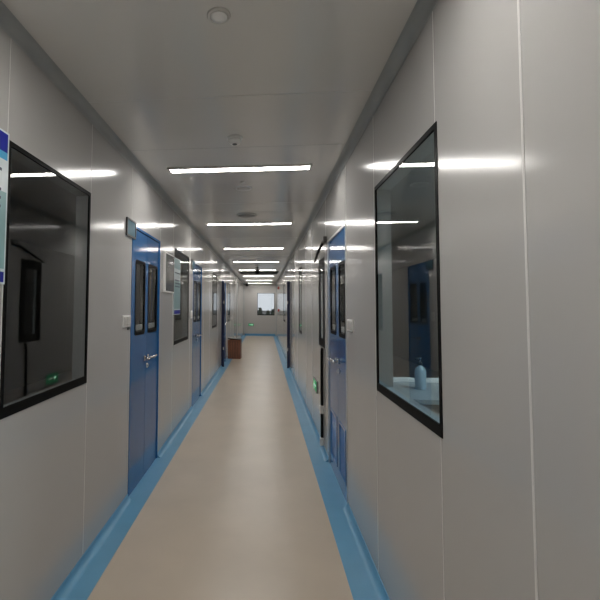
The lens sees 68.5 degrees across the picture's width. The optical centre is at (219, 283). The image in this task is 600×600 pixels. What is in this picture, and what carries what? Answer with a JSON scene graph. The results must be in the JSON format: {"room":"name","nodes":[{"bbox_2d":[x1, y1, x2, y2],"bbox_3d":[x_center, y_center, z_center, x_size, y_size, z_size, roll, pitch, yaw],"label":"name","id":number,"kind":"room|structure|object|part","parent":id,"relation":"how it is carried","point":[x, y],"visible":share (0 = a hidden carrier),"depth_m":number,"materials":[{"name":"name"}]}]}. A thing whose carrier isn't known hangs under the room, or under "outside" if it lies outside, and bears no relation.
{"room":"laboratory corridor","nodes":[
{"label":"laboratory corridor","id":0,"kind":"room"},
{"bbox_2d":[4,158,182,391],"bbox_3d":[-2.100,0.482,6.739,3.340,2.697,17.120,0,-3,6],"label":"window glass","id":1,"kind":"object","parent":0,"point":[42,221],"depth_m":7.94,"materials":[{"name":"glass"}]},
{"bbox_2d":[0,27,243,599],"bbox_3d":[-0.150,0.642,8.943,0.081,2.637,26.200,0,-3,6],"label":"wall","id":2,"kind":"structure","parent":0,"point":[64,456],"depth_m":2.56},
{"bbox_2d":[0,128,9,283],"bbox_3d":[-0.877,-0.310,1.544,0.014,0.610,0.372,0,-3,6],"label":"notice board","id":3,"kind":"object","parent":2,"relation":"attached to","point":[4,136],"visible":1,"depth_m":1.70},
{"bbox_2d":[0,140,90,419],"bbox_3d":[-0.860,-0.001,2.148,0.083,1.129,0.839,0,-3,6],"label":"window","id":4,"kind":"structure","parent":2,"relation":"in","point":[83,197],"depth_m":2.50,"materials":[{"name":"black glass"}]},
{"bbox_2d":[0,0,243,283],"bbox_3d":[-0.076,-0.648,9.004,0.052,0.052,26.200,0,-3,6],"label":"trim","id":5,"kind":"structure","parent":2,"relation":"attached to","point":[9,23],"depth_m":2.35,"materials":[{"name":"grey metal"}]},
{"bbox_2d":[122,315,130,329],"bbox_3d":[-0.698,0.298,3.254,0.014,0.112,0.180,0,-3,6],"label":"light switch","id":6,"kind":"object","parent":2,"relation":"attached to","point":[126,319],"visible":1,"depth_m":3.23,"materials":[{"name":"white plastic"}]},
{"bbox_2d":[126,217,135,239],"bbox_3d":[-0.686,-0.428,3.362,0.011,0.140,0.230,0,-3,6],"label":"plaque","id":7,"kind":"object","parent":2,"relation":"attached to","point":[130,224],"visible":1,"depth_m":3.33,"materials":[{"name":"plastic"}]},
{"bbox_2d":[128,226,160,495],"bbox_3d":[-0.658,0.618,3.812,0.139,2.132,0.920,0,-3,6],"label":"door","id":8,"kind":"structure","parent":2,"relation":"in","point":[144,342],"depth_m":3.78,"materials":[{"name":"blue paint"}]},
{"bbox_2d":[50,335,245,599],"bbox_3d":[-0.055,1.937,8.863,0.170,0.050,26.200,0,-3,6],"label":"baseboard","id":9,"kind":"structure","parent":2,"relation":"attached to","point":[81,581],"depth_m":2.96,"materials":[{"name":"blue plastic"}]},
{"bbox_2d":[163,252,173,292],"bbox_3d":[-0.543,-0.108,4.669,0.026,0.420,0.430,0,-3,6],"label":"wall panel","id":10,"kind":"object","parent":2,"relation":"attached to","point":[168,261],"visible":1,"depth_m":4.58,"materials":[{"name":"white plastic"}]},
{"bbox_2d":[173,257,180,314],"bbox_3d":[-0.502,0.039,5.125,0.014,0.665,0.360,0,-3,6],"label":"notice board","id":11,"kind":"object","parent":2,"relation":"attached to","point":[177,263],"visible":0.98,"depth_m":5.07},
{"bbox_2d":[174,248,188,344],"bbox_3d":[-0.511,0.177,5.481,0.083,1.129,0.952,0,-3,6],"label":"window","id":12,"kind":"structure","parent":2,"relation":"in","point":[185,305],"depth_m":5.93,"materials":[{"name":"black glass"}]},
{"bbox_2d":[191,259,194,269],"bbox_3d":[-0.380,-0.272,6.292,0.011,0.140,0.230,0,-3,6],"label":"plaque","id":13,"kind":"object","parent":2,"relation":"attached to","point":[192,260],"visible":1,"depth_m":6.22,"materials":[{"name":"plastic"}]},
{"bbox_2d":[192,263,201,406],"bbox_3d":[-0.354,0.774,6.722,0.139,2.132,0.880,0,-3,6],"label":"door","id":14,"kind":"structure","parent":2,"relation":"in","point":[197,273],"depth_m":6.70,"materials":[{"name":"blue paint"}]},
{"bbox_2d":[212,273,216,328],"bbox_3d":[-0.133,0.370,9.096,0.083,1.129,0.852,0,-3,6],"label":"window","id":15,"kind":"structure","parent":2,"relation":"in","point":[214,277],"depth_m":9.07,"materials":[{"name":"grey glass"}]},
{"bbox_2d":[221,280,225,366],"bbox_3d":[0.107,1.008,11.094,0.146,2.132,1.075,0,-3,6],"label":"door","id":16,"kind":"structure","parent":2,"relation":"in","point":[223,282],"depth_m":10.60,"materials":[{"name":"blue paint"}]},
{"bbox_2d":[227,283,229,321],"bbox_3d":[0.253,0.567,12.781,0.083,1.129,0.912,0,-3,6],"label":"window","id":17,"kind":"structure","parent":2,"relation":"in","point":[228,283],"depth_m":12.65,"materials":[{"name":"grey glass"}]},
{"bbox_3d":[0.288,0.559,12.778,0.005,1.076,0.876,0,-3,6],"label":"pane","id":18,"kind":"part","parent":17,"relation":"part of","materials":[{"name":"clear glass"}]},
{"bbox_2d":[237,278,237,314],"bbox_3d":[0.695,1.044,16.545,0.020,2.527,0.120,0,-3,6],"label":"trim","id":19,"kind":"structure","parent":2,"relation":"attached to","point":[237,278],"depth_m":16.58,"materials":[{"name":"grey metal"}]},
{"bbox_2d":[1,0,416,283],"bbox_3d":[0.724,-0.712,8.924,1.820,0.081,26.200,0,-3,6],"label":"ceiling","id":20,"kind":"structure","parent":0,"point":[294,79],"depth_m":2.23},
{"bbox_2d":[207,7,230,23],"bbox_3d":[-0.002,-1.052,1.698,0.094,0.014,0.094,0,-3,6],"label":"ceiling disc","id":21,"kind":"object","parent":20,"relation":"attached to","point":[216,15],"visible":1,"depth_m":1.68,"materials":[{"name":"white plastic"}]},
{"bbox_2d":[227,135,241,145],"bbox_3d":[0.107,-0.968,2.930,0.104,0.050,0.104,0,-3,6],"label":"smoke detector","id":22,"kind":"object","parent":20,"relation":"attached to","point":[234,140],"visible":1,"depth_m":2.90,"materials":[{"name":"white plastic"}]},
{"bbox_2d":[167,164,311,173],"bbox_3d":[0.165,-0.952,3.578,1.190,0.014,0.124,0,-3,6],"label":"recessed light","id":23,"kind":"object","parent":20,"relation":"in","point":[284,167],"visible":1,"depth_m":3.56,"materials":[{"name":"white plastic"}]},
{"bbox_2d":[171,166,308,172],"bbox_3d":[0.165,-0.954,3.578,1.152,0.010,0.088,0,-3,6],"label":"diffuser","id":24,"kind":"object","parent":23,"relation":"attached to","point":[210,169],"depth_m":3.57,"materials":[{"name":"white plastic"}]},
{"bbox_2d":[235,186,251,190],"bbox_3d":[0.238,-0.920,4.183,0.164,0.013,0.164,0,-3,6],"label":"ceiling speaker","id":25,"kind":"object","parent":20,"relation":"attached to","point":[239,188],"visible":1,"depth_m":4.15,"materials":[{"name":"white plastic"}]},
{"bbox_2d":[237,187,249,190],"bbox_3d":[0.238,-0.915,4.182,0.144,0.004,0.144,0,-3,6],"label":"speaker grille","id":26,"kind":"object","parent":25,"relation":"attached to","point":[238,188],"depth_m":4.16,"materials":[{"name":"plastic"}]},
{"bbox_2d":[237,213,256,217],"bbox_3d":[0.347,-0.853,5.416,0.250,0.016,0.250,0,-3,6],"label":"ceiling speaker","id":27,"kind":"object","parent":20,"relation":"attached to","point":[242,215],"visible":1,"depth_m":5.37,"materials":[{"name":"white plastic"}]},
{"bbox_2d":[238,214,254,217],"bbox_3d":[0.347,-0.847,5.416,0.224,0.005,0.224,0,-3,6],"label":"speaker grille","id":28,"kind":"object","parent":27,"relation":"attached to","point":[239,215],"depth_m":5.38,"materials":[{"name":"grey metal"}]},
{"bbox_2d":[206,222,292,225],"bbox_3d":[0.414,-0.824,5.962,1.190,0.014,0.124,0,-3,6],"label":"recessed light","id":29,"kind":"object","parent":20,"relation":"in","point":[247,223],"visible":1,"depth_m":5.94,"materials":[{"name":"white plastic"}]},
{"bbox_2d":[208,223,290,224],"bbox_3d":[0.414,-0.826,5.962,1.152,0.010,0.088,0,-3,6],"label":"diffuser","id":30,"kind":"object","parent":29,"relation":"attached to","point":[208,223],"depth_m":5.95,"materials":[{"name":"white plastic"}]},
{"bbox_2d":[223,247,283,248],"bbox_3d":[0.678,-0.689,8.484,1.190,0.014,0.124,0,-3,6],"label":"recessed light","id":31,"kind":"object","parent":20,"relation":"in","point":[265,247],"visible":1,"depth_m":8.47,"materials":[{"name":"white plastic"}]},
{"bbox_2d":[243,248,282,248],"bbox_3d":[0.678,-0.691,8.484,1.152,0.010,0.088,0,-3,6],"label":"diffuser","id":32,"kind":"object","parent":31,"relation":"attached to","point":[243,248],"depth_m":8.47,"materials":[{"name":"white plastic"}]},
{"bbox_2d":[233,261,278,261],"bbox_3d":[0.945,-0.553,11.037,1.190,0.014,0.124,0,-3,6],"label":"recessed light","id":33,"kind":"object","parent":20,"relation":"in","point":[233,261],"visible":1,"depth_m":10.97,"materials":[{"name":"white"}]},
{"bbox_2d":[239,270,275,270],"bbox_3d":[1.214,-0.415,13.609,1.190,0.014,0.124,0,-3,6],"label":"recessed light","id":34,"kind":"object","parent":20,"relation":"in","point":[239,270],"visible":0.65,"depth_m":13.65,"materials":[{"name":"white plastic"}]},
{"bbox_2d":[239,272,278,273],"bbox_3d":[1.362,-0.352,14.728,1.320,0.020,0.900,0,-3,6],"label":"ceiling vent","id":35,"kind":"object","parent":20,"relation":"in","point":[239,272],"visible":0.75,"depth_m":14.46,"materials":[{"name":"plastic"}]},
{"bbox_2d":[3,336,438,599],"bbox_3d":[0.715,2.020,8.778,8.800,0.120,26.400,0,-3,6],"label":"floor","id":36,"kind":"structure","parent":0,"point":[238,511],"depth_m":3.16,"materials":[{"name":"plastic"}]},
{"bbox_2d":[228,337,241,358],"bbox_3d":[0.449,1.848,12.289,0.370,0.581,0.350,0,-3,10],"label":"box","id":37,"kind":"object","parent":36,"relation":"on","point":[234,344],"visible":1,"depth_m":12.14,"materials":[{"name":"brown wood"}]},
{"bbox_2d":[393,377,438,404],"bbox_3d":[2.324,1.335,3.965,1.800,0.765,0.900,0,-3,6],"label":"lab bench","id":38,"kind":"object","parent":36,"relation":"on","point":[406,385],"visible":0.02,"depth_m":4.03,"materials":[{"name":"white plastic"}]},
{"bbox_3d":[2.371,0.998,4.411,1.800,0.045,0.040,0,-3,6],"label":"rail","id":39,"kind":"part","parent":38,"relation":"part of","materials":[{"name":"white plastic"}]},
{"bbox_2d":[415,357,425,389],"bbox_3d":[1.901,0.851,4.065,0.103,0.295,0.100,0,-3,6],"label":"pump bottle","id":40,"kind":"object","parent":38,"relation":"on","point":[420,372],"visible":1,"depth_m":4.03,"materials":[{"name":"plastic"}]},
{"bbox_2d":[243,284,275,335],"bbox_3d":[2.080,1.342,21.902,1.820,2.637,0.080,0,-3,6],"label":"wall","id":41,"kind":"structure","parent":0,"point":[263,324],"depth_m":21.88,"materials":[{"name":"white paint"}]},
{"bbox_2d":[245,334,274,335],"bbox_3d":[2.059,2.603,21.716,1.540,0.102,0.160,0,-3,6],"label":"baseboard","id":42,"kind":"structure","parent":41,"relation":"attached to","point":[245,334],"depth_m":21.79,"materials":[{"name":"blue plastic"}]},
{"bbox_2d":[257,293,274,314],"bbox_3d":[2.380,1.062,21.884,0.872,1.129,0.083,0,-3,6],"label":"window","id":43,"kind":"structure","parent":41,"relation":"in","point":[257,293],"depth_m":21.84,"materials":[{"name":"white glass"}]},
{"bbox_2d":[391,150,438,371],"bbox_3d":[3.042,0.490,6.200,3.360,2.697,17.120,0,-3,6],"label":"wall","id":44,"kind":"structure","parent":0,"point":[413,216],"depth_m":10.12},
{"bbox_2d":[276,0,599,599],"bbox_3d":[1.579,0.645,8.761,0.081,2.637,26.200,0,-3,6],"label":"wall","id":45,"kind":"structure","parent":0,"point":[505,505],"depth_m":1.20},
{"bbox_2d":[283,284,284,320],"bbox_3d":[2.053,0.607,13.295,0.083,1.129,0.912,0,-3,6],"label":"window","id":46,"kind":"structure","parent":45,"relation":"in","point":[284,284],"depth_m":13.17,"materials":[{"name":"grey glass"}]},
{"bbox_3d":[2.018,0.599,13.299,0.005,1.076,0.876,0,-3,6],"label":"pane","id":47,"kind":"part","parent":46,"relation":"part of","materials":[{"name":"clear glass"}]},
{"bbox_2d":[286,280,289,367],"bbox_3d":[1.772,1.010,10.919,0.146,2.132,1.075,0,-3,6],"label":"door","id":48,"kind":"structure","parent":45,"relation":"in","point":[288,282],"depth_m":10.40,"materials":[{"name":"metal"}]},
{"bbox_2d":[299,266,301,333],"bbox_3d":[1.435,0.291,7.386,0.083,1.129,0.512,0,-3,6],"label":"window","id":49,"kind":"structure","parent":45,"relation":"in","point":[300,268],"depth_m":7.37,"materials":[{"name":"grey glass"}]},
{"bbox_3d":[1.400,0.283,7.390,0.005,1.076,0.476,0,-3,6],"label":"pane","id":50,"kind":"part","parent":49,"relation":"part of","materials":[{"name":"clear glass"}]},
{"bbox_2d":[313,377,317,393],"bbox_3d":[1.151,1.216,5.141,0.017,0.140,0.320,0,-3,6],"label":"exit sign","id":51,"kind":"object","parent":45,"relation":"attached to","point":[315,382],"visible":1,"depth_m":5.07,"materials":[{"name":"green plastic"}]},
{"bbox_2d":[314,236,326,262],"bbox_3d":[1.064,-0.350,4.575,0.047,0.204,0.615,0,-3,2],"label":"door closer","id":52,"kind":"object","parent":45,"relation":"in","point":[324,238],"depth_m":4.42,"materials":[{"name":"metal"}]},
{"bbox_3d":[1.063,-0.341,4.588,0.041,0.187,0.588,0,-3,3],"label":"arm","id":53,"kind":"part","parent":52,"relation":"part of"},
{"bbox_2d":[319,257,324,347],"bbox_3d":[1.149,0.208,4.651,0.083,0.942,0.452,0,-3,6],"label":"window","id":54,"kind":"structure","parent":45,"relation":"in","point":[321,262],"depth_m":4.65,"materials":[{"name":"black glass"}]},
{"bbox_3d":[1.114,0.216,4.655,0.005,0.786,0.280,0,-3,6],"label":"pane","id":55,"kind":"part","parent":54,"relation":"part of","materials":[{"name":"clear glass"}]},
{"bbox_2d":[320,348,323,445],"bbox_3d":[1.078,1.188,4.522,0.034,1.018,0.084,0,-3,6],"label":"conduit","id":56,"kind":"object","parent":45,"relation":"attached to","point":[321,351],"visible":1,"depth_m":4.52,"materials":[{"name":"plastic"}]},
{"bbox_2d":[273,335,389,599],"bbox_3d":[1.459,1.940,8.705,0.185,0.050,26.200,0,-3,6],"label":"baseboard","id":57,"kind":"structure","parent":45,"relation":"attached to","point":[364,580],"depth_m":3.03,"materials":[{"name":"blue plastic"}]},
{"bbox_2d":[327,222,347,503],"bbox_3d":[1.021,0.624,3.708,0.139,2.132,0.955,0,-3,6],"label":"door","id":58,"kind":"structure","parent":45,"relation":"in","point":[336,245],"depth_m":3.68,"materials":[{"name":"metal"}]},
{"bbox_2d":[330,407,336,465],"bbox_3d":[1.048,1.373,3.875,0.038,0.424,0.364,0,-3,6],"label":"vent grille","id":59,"kind":"object","parent":58,"relation":"attached to","point":[333,415],"depth_m":3.90,"materials":[{"name":"blue paint"}]},
{"bbox_2d":[339,421,345,485],"bbox_3d":[1.002,1.350,3.438,0.038,0.424,0.284,0,-3,6],"label":"vent grille","id":60,"kind":"object","parent":58,"relation":"attached to","point":[342,429],"depth_m":3.45,"materials":[{"name":"blue paint"}]},
{"bbox_2d":[347,319,353,331],"bbox_3d":[0.939,0.302,3.087,0.014,0.085,0.190,0,-3,6],"label":"light switch","id":61,"kind":"object","parent":45,"relation":"attached to","point":[350,323],"visible":1,"depth_m":3.03,"materials":[{"name":"white plastic"}]},
{"bbox_2d":[276,0,438,284],"bbox_3d":[1.523,-0.646,8.836,0.052,0.052,26.200,0,-3,6],"label":"trim","id":62,"kind":"structure","parent":45,"relation":"attached to","point":[422,10],"depth_m":2.22,"materials":[{"name":"grey metal"}]},
{"bbox_2d":[374,121,442,438],"bbox_3d":[0.867,0.001,1.956,0.083,1.129,0.877,0,-3,6],"label":"window","id":63,"kind":"structure","parent":45,"relation":"in","point":[427,143],"depth_m":2.34,"materials":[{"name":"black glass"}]}
]}

